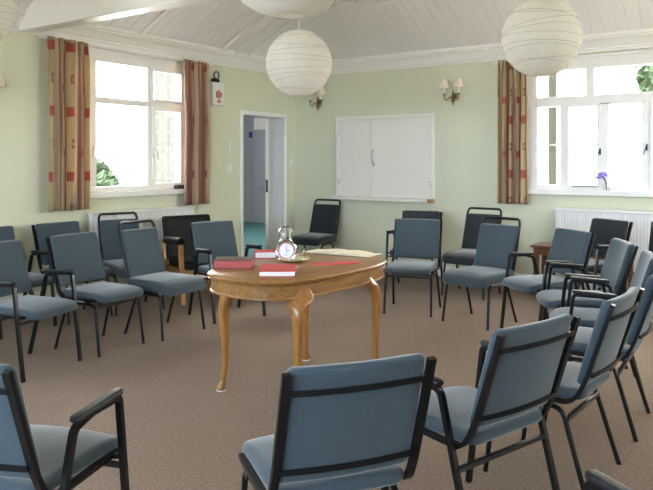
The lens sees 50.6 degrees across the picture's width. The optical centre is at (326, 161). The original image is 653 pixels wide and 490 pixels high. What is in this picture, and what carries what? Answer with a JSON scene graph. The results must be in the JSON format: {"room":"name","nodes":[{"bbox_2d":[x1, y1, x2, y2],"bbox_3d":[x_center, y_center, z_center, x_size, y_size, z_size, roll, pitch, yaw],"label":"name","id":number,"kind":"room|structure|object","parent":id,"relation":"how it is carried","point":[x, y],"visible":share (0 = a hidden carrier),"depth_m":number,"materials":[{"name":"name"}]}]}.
{"room":"community meeting room","nodes":[
{"label":"community meeting room","id":0,"kind":"room"},
{"bbox_2d":[118,181,143,185],"bbox_3d":[-0.455,1.820,9.814,80.000,0.200,80.000,0,0,34],"label":"ground","id":1,"kind":"structure","parent":0,"point":[141,182],"depth_m":53.25,"materials":[{"name":"white"}]},
{"bbox_2d":[96,157,121,186],"bbox_3d":[-4.069,0.830,11.917,1.049,1.803,1.044,0,0,34],"label":"tree","id":2,"kind":"object","parent":1,"relation":"on","point":[105,176],"visible":0.2,"depth_m":11.76,"materials":[{"name":"green plant"}]},
{"bbox_2d":[548,73,557,184],"bbox_3d":[2.796,0.020,8.512,0.160,3.400,0.160,0,0,34],"label":"drainpipe","id":3,"kind":"object","parent":1,"relation":"on","point":[553,79],"visible":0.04,"depth_m":8.47,"materials":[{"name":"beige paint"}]},
{"bbox_2d":[634,64,652,91],"bbox_3d":[7.844,-0.495,15.677,1.715,4.438,1.608,0,0,34],"label":"tree","id":4,"kind":"object","parent":1,"relation":"on","point":[644,78],"visible":0.71,"depth_m":15.61,"materials":[{"name":"green plant"}]},
{"bbox_2d":[0,31,294,300],"bbox_3d":[-3.465,0.020,5.634,0.280,2.800,10.300,0,0,34],"label":"wall","id":5,"kind":"structure","parent":0,"point":[24,98],"depth_m":6.58,"materials":[{"name":"green paint"}]},
{"bbox_2d":[0,74,4,86],"bbox_3d":[-2.956,-0.609,6.001,0.150,0.312,0.309,0,0,34],"label":"wall sconce","id":6,"kind":"object","parent":5,"relation":"attached to","point":[2,84],"visible":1,"depth_m":6.05,"materials":[{"name":"beige fabric"}]},
{"bbox_2d":[37,35,212,213],"bbox_3d":[-2.092,-0.197,7.439,0.163,1.965,2.330,0,0,34],"label":"window","id":7,"kind":"structure","parent":5,"relation":"in","point":[150,64],"depth_m":7.64,"materials":[{"name":"white paint"}]},
{"bbox_2d":[47,36,89,211],"bbox_3d":[-2.474,-0.347,6.641,0.122,1.647,0.459,0,0,34],"label":"window curtain","id":8,"kind":"object","parent":7,"relation":"hanging from","point":[68,60],"visible":1,"depth_m":6.63,"materials":[{"name":"fabric"}]},
{"bbox_2d":[174,184,183,188],"bbox_3d":[-1.692,0.295,7.953,0.045,0.050,0.130,0,0,34],"label":"box","id":9,"kind":"object","parent":7,"relation":"on","point":[182,185],"visible":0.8,"depth_m":7.92,"materials":[{"name":"grey plastic"}]},
{"bbox_2d":[183,59,210,205],"bbox_3d":[-1.510,-0.332,8.059,0.119,1.675,0.429,0,0,34],"label":"window curtain","id":10,"kind":"object","parent":7,"relation":"hanging from","point":[197,158],"visible":1,"depth_m":8.05,"materials":[{"name":"fabric"}]},
{"bbox_2d":[55,275,207,301],"bbox_3d":[-3.679,1.360,5.059,0.023,0.120,9.110,0,0,34],"label":"baseboard","id":11,"kind":"structure","parent":5,"relation":"attached to","point":[202,276],"depth_m":8.22,"materials":[{"name":"white paint"}]},
{"bbox_2d":[88,206,194,263],"bbox_3d":[-1.972,0.970,7.491,0.094,0.900,1.505,0,0,34],"label":"radiator","id":12,"kind":"object","parent":5,"relation":"attached to","point":[155,214],"visible":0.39,"depth_m":7.50,"materials":[{"name":"white metal"}]},
{"bbox_2d":[88,206,194,215],"bbox_3d":[-1.961,0.535,7.489,0.073,0.030,1.428,0,0,34],"label":"grille","id":13,"kind":"object","parent":12,"relation":"attached to","point":[153,211],"depth_m":7.57,"materials":[{"name":"white metal"}]},
{"bbox_2d":[91,8,296,55],"bbox_3d":[-1.286,-1.585,7.568,0.967,0.527,2.410,0,0,34],"label":"trim","id":14,"kind":"structure","parent":5,"relation":"attached to","point":[162,13],"depth_m":8.29,"materials":[{"name":"white paint"}]},
{"bbox_2d":[210,71,223,105],"bbox_3d":[-1.343,-0.891,8.441,0.073,0.422,0.200,0,0,34],"label":"wall box","id":15,"kind":"object","parent":5,"relation":"attached to","point":[216,88],"visible":0.98,"depth_m":8.40,"materials":[{"name":"white plastic"}]},
{"bbox_2d":[228,141,230,154],"bbox_3d":[-1.220,-0.165,8.678,0.012,0.170,0.030,0,0,34],"label":"thermometer","id":16,"kind":"object","parent":5,"relation":"attached to","point":[229,142],"visible":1,"depth_m":8.67,"materials":[{"name":"white plastic"}]},
{"bbox_2d":[227,165,231,170],"bbox_3d":[-1.219,0.085,8.675,0.016,0.086,0.086,0,0,34],"label":"light switch","id":17,"kind":"object","parent":5,"relation":"attached to","point":[229,167],"visible":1,"depth_m":8.67,"materials":[{"name":"white plastic"}]},
{"bbox_2d":[240,110,286,256],"bbox_3d":[-0.854,0.383,9.684,0.603,2.075,1.748,0,0,14],"label":"door","id":18,"kind":"structure","parent":5,"relation":"in","point":[275,187],"depth_m":9.69,"materials":[{"name":"white paint"}]},
{"bbox_2d":[288,159,292,164],"bbox_3d":[-0.504,0.011,9.727,0.016,0.086,0.086,0,0,34],"label":"light switch","id":19,"kind":"object","parent":5,"relation":"attached to","point":[290,161],"visible":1,"depth_m":9.72,"materials":[{"name":"white plastic"}]},
{"bbox_2d":[12,9,652,74],"bbox_3d":[0.083,-1.282,3.222,8.320,0.195,10.320,0,0,34],"label":"trim","id":20,"kind":"structure","parent":5,"relation":"attached to","point":[103,35],"depth_m":8.00,"materials":[{"name":"white paint"}]},
{"bbox_2d":[155,72,173,182],"bbox_3d":[-1.897,0.270,8.920,0.820,2.900,0.100,0,0,34],"label":"wall","id":21,"kind":"structure","parent":0,"point":[164,83],"depth_m":9.01,"materials":[{"name":"stone"}]},
{"bbox_2d":[243,117,264,221],"bbox_3d":[-0.411,0.120,15.286,5.520,2.600,0.200,0,0,34],"label":"wall","id":22,"kind":"structure","parent":0,"point":[248,122],"depth_m":16.14,"materials":[{"name":"grey paint"}]},
{"bbox_2d":[253,130,264,222],"bbox_3d":[-1.333,0.320,15.762,0.860,2.200,0.050,0,0,34],"label":"door","id":23,"kind":"structure","parent":22,"relation":"in","point":[258,135],"depth_m":15.90,"materials":[{"name":"grey paint"}]},
{"bbox_2d":[254,118,267,129],"bbox_3d":[-1.142,-0.865,15.651,1.300,0.270,0.022,0,0,34],"label":"trim","id":24,"kind":"structure","parent":22,"relation":"attached to","point":[259,123],"depth_m":15.91,"materials":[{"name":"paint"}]},
{"bbox_2d":[0,222,652,489],"bbox_3d":[-0.996,1.480,6.706,14.200,0.120,15.050,0,0,34],"label":"floor","id":25,"kind":"structure","parent":0,"point":[182,433],"depth_m":4.55,"materials":[{"name":"carpet"}]},
{"bbox_2d":[0,226,56,339],"bbox_3d":[-2.686,0.999,5.857,0.633,0.848,0.566,0,0,30],"label":"chair","id":26,"kind":"object","parent":25,"relation":"on","point":[7,233],"visible":0.35,"depth_m":5.98,"materials":[{"name":"blue fabric"}]},
{"bbox_2d":[0,240,81,382],"bbox_3d":[-2.084,0.999,4.769,0.633,0.848,0.566,0,0,22],"label":"chair","id":27,"kind":"object","parent":25,"relation":"on","point":[14,276],"visible":1,"depth_m":4.85,"materials":[{"name":"blue fabric"}]},
{"bbox_2d":[0,364,129,489],"bbox_3d":[-1.014,0.999,2.274,0.566,0.848,0.633,0,0,17],"label":"chair","id":28,"kind":"object","parent":25,"relation":"on","point":[32,457],"visible":1,"depth_m":2.14,"materials":[{"name":"blue fabric"}]},
{"bbox_2d":[31,221,112,324],"bbox_3d":[-2.312,0.999,6.326,0.633,0.848,0.486,0,0,37],"label":"chair","id":29,"kind":"object","parent":25,"relation":"on","point":[43,230],"visible":0.33,"depth_m":6.33,"materials":[{"name":"blue fabric"}]},
{"bbox_2d":[45,232,144,356],"bbox_3d":[-1.764,0.999,5.326,0.633,0.848,0.486,0,0,30],"label":"chair","id":30,"kind":"object","parent":25,"relation":"on","point":[79,252],"visible":0.94,"depth_m":5.31,"materials":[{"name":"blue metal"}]},
{"bbox_2d":[98,212,164,315],"bbox_3d":[-1.912,0.968,6.697,0.494,0.911,0.638,0,0,-38],"label":"chair","id":31,"kind":"object","parent":25,"relation":"on","point":[110,248],"visible":0.44,"depth_m":6.77,"materials":[{"name":"blue fabric"}]},
{"bbox_2d":[117,219,204,340],"bbox_3d":[-1.391,0.968,5.795,0.638,0.911,0.494,0,0,33],"label":"chair","id":32,"kind":"object","parent":25,"relation":"on","point":[142,256],"visible":0.92,"depth_m":5.78,"materials":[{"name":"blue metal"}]},
{"bbox_2d":[159,214,233,304],"bbox_3d":[-1.354,1.003,7.211,0.645,0.846,0.597,0,0,-36],"label":"chair","id":33,"kind":"object","parent":25,"relation":"on","point":[176,247],"visible":0.48,"depth_m":7.20,"materials":[{"name":"black fabric"}]},
{"bbox_2d":[187,220,265,323],"bbox_3d":[-0.928,0.999,6.379,0.566,0.848,0.633,0,0,-38],"label":"chair","id":34,"kind":"object","parent":25,"relation":"on","point":[210,240],"visible":0.72,"depth_m":6.49,"materials":[{"name":"blue fabric"}]},
{"bbox_2d":[207,253,386,391],"bbox_3d":[-0.157,1.045,4.495,0.797,0.750,1.320,0,0,38],"label":"table","id":35,"kind":"object","parent":25,"relation":"on","point":[298,293],"visible":0.81,"depth_m":4.17,"materials":[{"name":"brown wood"}]},
{"bbox_2d":[213,257,254,268],"bbox_3d":[-0.583,0.642,4.369,0.245,0.056,0.160,0,0,0],"label":"book","id":36,"kind":"object","parent":35,"relation":"on","point":[218,262],"visible":1,"depth_m":4.29,"materials":[{"name":"red leather"}]},
{"bbox_2d":[254,249,275,258],"bbox_3d":[-0.427,0.647,4.820,0.150,0.045,0.130,0,0,-8],"label":"book","id":37,"kind":"object","parent":35,"relation":"on","point":[271,253],"visible":0.9,"depth_m":4.76,"materials":[{"name":"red paper"}]},
{"bbox_2d":[258,264,295,276],"bbox_3d":[-0.291,0.653,4.141,0.215,0.034,0.290,0,0,-2],"label":"book","id":38,"kind":"object","parent":35,"relation":"on","point":[266,270],"visible":1,"depth_m":4.02,"materials":[{"name":"red paper"}]},
{"bbox_2d":[278,226,292,241],"bbox_3d":[-0.285,0.561,4.808,0.102,0.217,0.102,0,0,34],"label":"carafe","id":39,"kind":"object","parent":35,"relation":"on","point":[285,232],"visible":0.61,"depth_m":4.77,"materials":[{"name":"clear glass"}]},
{"bbox_2d":[276,256,309,262],"bbox_3d":[-0.224,0.659,4.621,0.225,0.022,0.225,0,0,34],"label":"plate","id":40,"kind":"object","parent":35,"relation":"on","point":[293,260],"visible":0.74,"depth_m":4.56,"materials":[{"name":"beige"}]},
{"bbox_2d":[276,240,296,259],"bbox_3d":[-0.267,0.593,4.599,0.139,0.139,0.051,0,0,-3],"label":"clock","id":41,"kind":"object","parent":40,"relation":"on","point":[285,249],"visible":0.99,"depth_m":4.58,"materials":[{"name":"white"}]},
{"bbox_2d":[296,248,304,259],"bbox_3d":[-0.177,0.625,4.637,0.066,0.075,0.066,0,0,34],"label":"drinking glass","id":42,"kind":"object","parent":40,"relation":"on","point":[300,255],"visible":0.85,"depth_m":4.61,"materials":[{"name":"white"}]},
{"bbox_2d":[311,263,337,264],"bbox_3d":[-0.017,0.669,4.499,0.170,0.002,0.100,0,0,-6],"label":"leaflet","id":43,"kind":"object","parent":35,"relation":"on","point":[311,263],"visible":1,"depth_m":4.46,"materials":[{"name":"red paper"}]},
{"bbox_2d":[305,249,382,257],"bbox_3d":[0.117,0.660,5.006,0.550,0.020,0.210,0,0,30],"label":"open book","id":44,"kind":"object","parent":35,"relation":"on","point":[340,252],"visible":0.92,"depth_m":4.96,"materials":[{"name":"beige paper"}]},
{"bbox_2d":[330,261,358,264],"bbox_3d":[0.119,0.668,4.539,0.170,0.003,0.100,0,0,-18],"label":"leaflet","id":45,"kind":"object","parent":35,"relation":"on","point":[345,262],"visible":1,"depth_m":4.55,"materials":[{"name":"red paper"}]},
{"bbox_2d":[292,199,340,250],"bbox_3d":[-0.135,0.968,9.098,0.494,0.911,0.638,0,0,30],"label":"chair","id":46,"kind":"object","parent":25,"relation":"on","point":[323,229],"visible":0.94,"depth_m":9.20,"materials":[{"name":"grey fabric"}]},
{"bbox_2d":[238,353,436,489],"bbox_3d":[-0.006,0.999,2.255,0.486,0.848,0.633,0,0,-21],"label":"chair","id":47,"kind":"object","parent":25,"relation":"on","point":[350,425],"visible":1,"depth_m":2.02,"materials":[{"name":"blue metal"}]},
{"bbox_2d":[383,218,442,316],"bbox_3d":[0.826,0.999,6.605,0.486,0.848,0.633,0,0,18],"label":"chair","id":48,"kind":"object","parent":25,"relation":"on","point":[418,238],"visible":1,"depth_m":6.76,"materials":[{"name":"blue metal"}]},
{"bbox_2d":[385,210,442,289],"bbox_3d":[0.993,0.999,7.764,0.566,0.848,0.633,0,0,24],"label":"chair","id":49,"kind":"object","parent":25,"relation":"on","point":[407,214],"visible":0.23,"depth_m":7.93,"materials":[{"name":"grey fabric"}]},
{"bbox_2d":[441,207,501,299],"bbox_3d":[1.573,0.968,7.405,0.494,0.911,0.638,0,0,36],"label":"chair","id":50,"kind":"object","parent":25,"relation":"on","point":[465,255],"visible":0.53,"depth_m":7.55,"materials":[{"name":"black fabric"}]},
{"bbox_2d":[381,314,580,489],"bbox_3d":[0.581,0.999,2.701,0.566,0.848,0.633,0,0,-38],"label":"chair","id":51,"kind":"object","parent":25,"relation":"on","point":[521,371],"visible":0.88,"depth_m":2.50,"materials":[{"name":"blue fabric"}]},
{"bbox_2d":[441,216,520,330],"bbox_3d":[1.391,0.968,6.149,0.638,0.911,0.494,0,0,-43],"label":"chair","id":52,"kind":"object","parent":25,"relation":"on","point":[495,241],"visible":0.95,"depth_m":6.17,"materials":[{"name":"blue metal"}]},
{"bbox_2d":[500,228,595,327],"bbox_3d":[1.808,0.999,5.705,0.633,0.848,0.566,0,0,-18],"label":"chair","id":53,"kind":"object","parent":25,"relation":"on","point":[570,246],"visible":0.82,"depth_m":5.68,"materials":[{"name":"blue fabric"}]},
{"bbox_2d":[483,287,644,489],"bbox_3d":[1.071,0.999,3.177,0.633,0.848,0.486,0,0,38],"label":"chair","id":54,"kind":"object","parent":25,"relation":"on","point":[615,317],"visible":0.71,"depth_m":2.95,"materials":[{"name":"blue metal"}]},
{"bbox_2d":[530,242,633,293],"bbox_3d":[2.707,1.160,7.296,1.000,0.520,0.380,0,0,34],"label":"side table","id":55,"kind":"object","parent":25,"relation":"on","point":[540,248],"visible":0.32,"depth_m":7.38,"materials":[{"name":"brown wood"}]},
{"bbox_2d":[536,238,638,368],"bbox_3d":[1.864,0.999,5.014,0.633,0.848,0.566,0,0,7],"label":"chair","id":56,"kind":"object","parent":25,"relation":"on","point":[620,256],"visible":0.71,"depth_m":4.88,"materials":[{"name":"blue fabric"}]},
{"bbox_2d":[552,218,632,292],"bbox_3d":[2.559,0.999,6.705,0.633,0.848,0.566,0,0,-26],"label":"chair","id":57,"kind":"object","parent":25,"relation":"on","point":[605,230],"visible":0.41,"depth_m":6.75,"materials":[{"name":"black fabric"}]},
{"bbox_2d":[544,275,652,441],"bbox_3d":[1.525,0.999,3.802,0.633,0.848,0.486,0,0,32],"label":"chair","id":58,"kind":"object","parent":25,"relation":"on","point":[638,331],"visible":0.59,"depth_m":3.56,"materials":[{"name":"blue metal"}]},
{"bbox_2d":[549,250,652,389],"bbox_3d":[1.742,0.999,4.365,0.633,0.848,0.566,0,0,18],"label":"chair","id":59,"kind":"object","parent":25,"relation":"on","point":[644,268],"visible":0.52,"depth_m":4.33,"materials":[{"name":"blue fabric"}]},
{"bbox_2d":[583,469,631,489],"bbox_3d":[0.977,0.999,1.704,0.566,0.848,0.633,0,0,-28],"label":"chair","id":60,"kind":"object","parent":25,"relation":"on","point":[596,480],"visible":1,"depth_m":1.70,"materials":[{"name":"black plastic"}]},
{"bbox_2d":[633,221,652,273],"bbox_3d":[3.118,0.999,6.293,0.486,0.848,0.633,0,0,42],"label":"chair","id":61,"kind":"object","parent":25,"relation":"on","point":[651,230],"visible":0.12,"depth_m":6.60,"materials":[{"name":"grey fabric"}]},
{"bbox_2d":[17,0,652,59],"bbox_3d":[0.083,-1.607,3.222,8.128,0.525,10.128,0,0,34],"label":"ceiling","id":62,"kind":"structure","parent":0,"point":[394,26],"depth_m":7.87,"materials":[{"name":"white"}]},
{"bbox_2d":[0,0,17,39],"bbox_3d":[-2.299,-1.305,4.538,0.500,1.070,0.500,0,0,34],"label":"paper lantern","id":63,"kind":"object","parent":62,"relation":"hanging from","point":[8,8],"visible":1,"depth_m":4.50,"materials":[{"name":"white paper"}]},
{"bbox_2d":[18,0,216,32],"bbox_3d":[0.642,-1.335,4.045,8.340,0.290,0.150,0,0,34],"label":"ceiling beam","id":64,"kind":"structure","parent":62,"relation":"attached to","point":[41,15],"depth_m":5.80,"materials":[{"name":"white paint"}]},
{"bbox_2d":[240,0,338,18],"bbox_3d":[-0.123,-1.158,2.270,0.500,1.363,0.500,0,0,26],"label":"paper lantern","id":65,"kind":"object","parent":62,"relation":"hanging from","point":[281,9],"visible":1,"depth_m":2.21,"materials":[{"name":"white paper"}]},
{"bbox_2d":[266,19,331,95],"bbox_3d":[-0.209,-1.168,5.230,0.500,1.343,0.500,0,0,42],"label":"paper lantern","id":66,"kind":"object","parent":62,"relation":"hanging from","point":[298,62],"visible":1,"depth_m":5.05,"materials":[{"name":"white paper"}]},
{"bbox_2d":[302,0,391,31],"bbox_3d":[0.083,-1.593,3.222,8.197,0.542,10.197,0,0,34],"label":"trim","id":67,"kind":"structure","parent":62,"relation":"attached to","point":[308,22],"depth_m":8.09,"materials":[{"name":"white paint"}]},
{"bbox_2d":[501,0,581,76],"bbox_3d":[1.343,-1.186,4.319,0.484,1.308,0.484,0,0,14],"label":"paper lantern","id":68,"kind":"object","parent":62,"relation":"hanging from","point":[540,38],"visible":1,"depth_m":4.15,"materials":[{"name":"white paper"}]},
{"bbox_2d":[295,47,652,277],"bbox_3d":[3.056,0.020,7.597,8.860,2.800,0.280,0,0,34],"label":"wall","id":69,"kind":"structure","parent":0,"point":[465,130],"depth_m":8.55,"materials":[{"name":"green paint"}]},
{"bbox_2d":[307,87,325,109],"bbox_3d":[-0.141,-0.859,9.510,0.309,0.312,0.150,0,0,34],"label":"wall sconce","id":70,"kind":"object","parent":69,"relation":"attached to","point":[321,91],"visible":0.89,"depth_m":9.46,"materials":[{"name":"beige fabric"}]},
{"bbox_2d":[332,113,434,202],"bbox_3d":[0.710,-0.043,8.962,1.485,1.115,0.100,0,0,34],"label":"hatch","id":71,"kind":"object","parent":69,"relation":"attached to","point":[378,157],"visible":1,"depth_m":8.95,"materials":[{"name":"paint"}]},
{"bbox_2d":[332,196,426,202],"bbox_3d":[0.683,0.493,8.980,1.420,0.043,0.100,0,0,34],"label":"shelf","id":72,"kind":"object","parent":71,"relation":"attached to","point":[421,199],"depth_m":8.88,"materials":[{"name":"paint"}]},
{"bbox_2d":[427,199,434,202],"bbox_3d":[1.298,0.493,8.563,0.065,0.043,0.100,0,0,34],"label":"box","id":73,"kind":"object","parent":71,"relation":"attached to","point":[428,200],"depth_m":8.53,"materials":[{"name":"brown wood"}]},
{"bbox_2d":[439,78,463,104],"bbox_3d":[1.521,-0.839,8.380,0.309,0.312,0.150,0,0,34],"label":"wall sconce","id":74,"kind":"object","parent":69,"relation":"attached to","point":[458,83],"visible":1,"depth_m":8.38,"materials":[{"name":"beige fabric"}]},
{"bbox_2d":[383,261,608,292],"bbox_3d":[2.974,1.360,7.476,8.300,0.120,0.023,0,0,34],"label":"baseboard","id":75,"kind":"structure","parent":69,"relation":"attached to","point":[447,268],"depth_m":7.98,"materials":[{"name":"white paint"}]},
{"bbox_2d":[493,48,652,196],"bbox_3d":[3.300,-0.403,7.288,3.150,1.555,0.158,0,0,34],"label":"window","id":76,"kind":"structure","parent":69,"relation":"in","point":[603,102],"depth_m":7.53,"materials":[{"name":"white paint"}]},
{"bbox_2d":[497,60,527,203],"bbox_3d":[2.135,-0.340,7.916,0.354,1.660,0.105,0,0,34],"label":"window curtain","id":77,"kind":"object","parent":76,"relation":"hanging from","point":[512,108],"visible":0.96,"depth_m":7.91,"materials":[{"name":"fabric"}]},
{"bbox_2d":[595,172,609,190],"bbox_3d":[2.977,0.217,7.457,0.148,0.205,0.110,0,0,34],"label":"flower vase","id":78,"kind":"object","parent":76,"relation":"on","point":[600,175],"visible":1,"depth_m":7.43,"materials":[{"name":"clear glass"}]},
{"bbox_2d":[555,208,652,271],"bbox_3d":[3.288,0.970,7.208,1.856,0.900,0.094,0,0,34],"label":"radiator","id":79,"kind":"object","parent":69,"relation":"attached to","point":[569,218],"visible":0.38,"depth_m":7.32,"materials":[{"name":"white metal"}]},
{"bbox_2d":[555,208,652,214],"bbox_3d":[3.286,0.535,7.197,1.778,0.030,0.073,0,0,34],"label":"grille","id":80,"kind":"object","parent":79,"relation":"attached to","point":[572,211],"depth_m":7.43,"materials":[{"name":"white metal"}]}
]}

